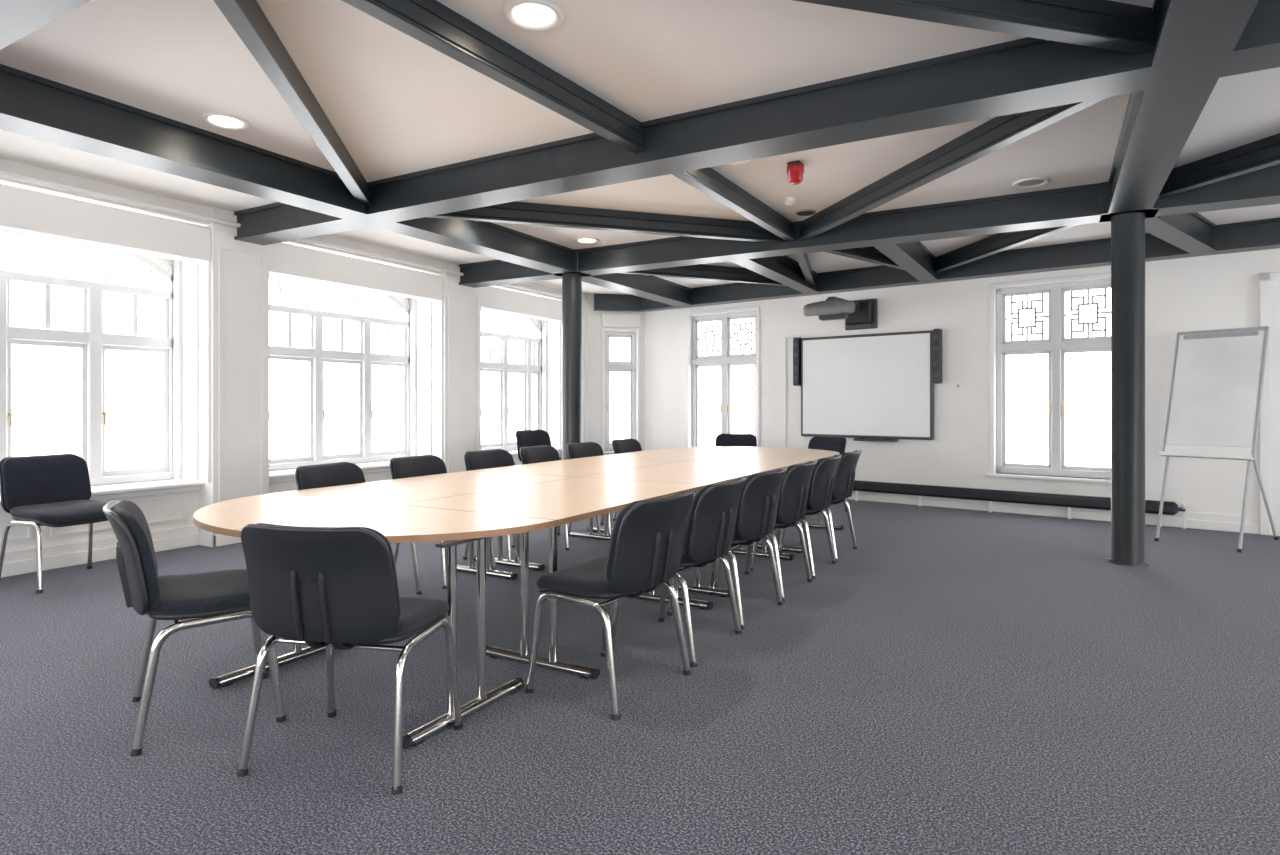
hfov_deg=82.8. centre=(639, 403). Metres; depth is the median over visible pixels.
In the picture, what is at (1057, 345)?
window
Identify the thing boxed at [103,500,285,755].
chair
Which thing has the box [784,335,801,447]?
trim
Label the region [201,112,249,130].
recessed light
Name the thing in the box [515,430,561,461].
chair
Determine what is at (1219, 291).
wall
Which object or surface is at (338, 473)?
chair
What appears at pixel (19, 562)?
baseboard
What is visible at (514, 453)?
trim
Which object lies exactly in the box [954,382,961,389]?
light switch
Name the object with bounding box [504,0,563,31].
recessed light
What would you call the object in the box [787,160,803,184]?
beacon
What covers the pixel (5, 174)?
crown molding
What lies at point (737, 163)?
recessed light
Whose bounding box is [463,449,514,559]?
chair
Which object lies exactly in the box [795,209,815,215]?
ceiling speaker
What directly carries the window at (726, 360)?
in the wall at (1219, 291)
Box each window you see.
[0,233,172,485]
[269,275,409,470]
[481,310,541,450]
[601,327,639,453]
[686,306,759,446]
[986,273,1110,483]
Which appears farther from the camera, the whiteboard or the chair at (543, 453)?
the whiteboard
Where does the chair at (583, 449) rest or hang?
on the floor
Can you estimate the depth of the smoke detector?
6.09 m
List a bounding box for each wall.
[0,158,587,551]
[588,295,644,454]
[645,248,1279,516]
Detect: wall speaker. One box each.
[793,337,800,385]
[933,329,941,383]
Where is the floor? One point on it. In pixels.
(957, 681)
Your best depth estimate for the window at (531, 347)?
10.89 m
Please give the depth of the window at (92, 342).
6.07 m
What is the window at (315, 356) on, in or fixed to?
in the wall at (241, 272)
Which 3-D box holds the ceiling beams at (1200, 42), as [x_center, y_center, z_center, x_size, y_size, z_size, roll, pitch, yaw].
[1.089,-1.605,3.742,11.000,0.250,12.784,0,0,30]
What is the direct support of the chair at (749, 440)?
on the floor
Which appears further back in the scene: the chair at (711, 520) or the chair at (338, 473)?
the chair at (338, 473)
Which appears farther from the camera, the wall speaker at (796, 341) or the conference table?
the wall speaker at (796, 341)
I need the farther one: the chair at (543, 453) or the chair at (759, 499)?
the chair at (543, 453)
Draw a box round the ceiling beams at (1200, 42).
[0,0,1279,311]
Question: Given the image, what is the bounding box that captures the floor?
[0,492,1279,854]
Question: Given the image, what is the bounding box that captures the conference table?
[193,446,843,748]
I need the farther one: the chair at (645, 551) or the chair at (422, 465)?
the chair at (422, 465)
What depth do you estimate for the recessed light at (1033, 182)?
5.66 m
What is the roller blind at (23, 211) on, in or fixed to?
attached to the wall at (241, 272)
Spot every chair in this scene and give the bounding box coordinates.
[0,453,108,592]
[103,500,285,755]
[237,523,462,794]
[295,462,421,594]
[389,455,495,588]
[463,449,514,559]
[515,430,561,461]
[520,445,601,549]
[525,491,693,719]
[567,442,610,534]
[611,478,746,666]
[612,438,641,520]
[667,468,786,628]
[715,433,756,446]
[715,461,816,600]
[750,455,841,578]
[778,450,861,560]
[808,436,846,510]
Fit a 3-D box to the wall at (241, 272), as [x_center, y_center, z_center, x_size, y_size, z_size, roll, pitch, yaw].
[-4.187,-0.240,6.400,0.800,2.980,12.200,0,0,30]
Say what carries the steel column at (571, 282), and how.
on the floor
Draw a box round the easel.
[1154,326,1278,551]
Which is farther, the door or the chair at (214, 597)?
the door
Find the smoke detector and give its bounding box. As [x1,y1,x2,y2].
[782,197,795,205]
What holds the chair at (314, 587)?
on the floor
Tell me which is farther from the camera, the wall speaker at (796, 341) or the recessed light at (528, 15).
the wall speaker at (796, 341)
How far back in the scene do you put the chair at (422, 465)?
5.31 m
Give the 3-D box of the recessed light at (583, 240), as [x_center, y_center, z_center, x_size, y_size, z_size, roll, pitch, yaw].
[-0.560,-1.722,7.665,0.264,0.016,0.264,0,0,30]
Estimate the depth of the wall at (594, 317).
11.54 m
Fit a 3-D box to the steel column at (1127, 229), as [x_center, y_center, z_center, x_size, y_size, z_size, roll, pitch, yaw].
[3.838,-0.115,5.710,0.270,2.730,0.270,0,0,30]
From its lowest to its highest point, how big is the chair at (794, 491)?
0.865 m
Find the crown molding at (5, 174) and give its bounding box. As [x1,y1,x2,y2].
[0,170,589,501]
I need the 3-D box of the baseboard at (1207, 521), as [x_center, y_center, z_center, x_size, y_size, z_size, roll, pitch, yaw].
[4.146,1.170,8.428,10.429,0.160,0.039,0,0,39]
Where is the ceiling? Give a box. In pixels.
[0,0,1279,294]
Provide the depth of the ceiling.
4.06 m
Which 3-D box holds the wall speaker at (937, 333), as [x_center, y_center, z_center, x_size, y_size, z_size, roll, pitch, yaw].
[3.519,-0.573,8.694,0.085,0.658,0.315,0,0,39]
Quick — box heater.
[853,480,1186,528]
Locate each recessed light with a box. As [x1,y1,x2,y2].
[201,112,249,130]
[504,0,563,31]
[574,237,598,243]
[725,160,749,164]
[1012,177,1050,188]
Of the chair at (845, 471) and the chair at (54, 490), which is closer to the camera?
the chair at (54, 490)
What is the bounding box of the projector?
[803,296,877,329]
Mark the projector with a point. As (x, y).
(857, 314)
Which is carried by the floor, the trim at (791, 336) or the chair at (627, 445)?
the chair at (627, 445)
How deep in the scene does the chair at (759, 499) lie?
4.16 m
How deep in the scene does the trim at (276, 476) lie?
8.89 m
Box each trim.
[0,260,210,543]
[269,299,442,486]
[508,320,561,464]
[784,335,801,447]
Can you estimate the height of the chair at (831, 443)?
0.865 m
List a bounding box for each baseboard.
[1,526,240,577]
[846,491,1259,533]
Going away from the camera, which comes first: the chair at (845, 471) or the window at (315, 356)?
the chair at (845, 471)
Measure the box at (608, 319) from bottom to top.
0.220 m
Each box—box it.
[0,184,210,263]
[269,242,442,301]
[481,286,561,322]
[602,313,640,326]
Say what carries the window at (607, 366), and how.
in the wall at (594, 317)
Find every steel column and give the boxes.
[562,273,581,459]
[1108,212,1148,566]
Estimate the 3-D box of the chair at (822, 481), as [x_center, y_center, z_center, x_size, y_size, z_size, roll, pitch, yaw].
[1.214,0.821,5.543,0.600,0.865,0.604,0,0,30]
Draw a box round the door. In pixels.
[1260,272,1279,535]
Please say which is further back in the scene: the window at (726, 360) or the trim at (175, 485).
the window at (726, 360)
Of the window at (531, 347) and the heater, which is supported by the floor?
the heater
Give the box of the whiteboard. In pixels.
[801,330,933,441]
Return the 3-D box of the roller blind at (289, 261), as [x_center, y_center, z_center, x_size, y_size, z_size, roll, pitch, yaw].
[-3.018,-1.396,7.863,0.170,0.308,2.276,0,0,30]
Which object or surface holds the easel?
on the floor

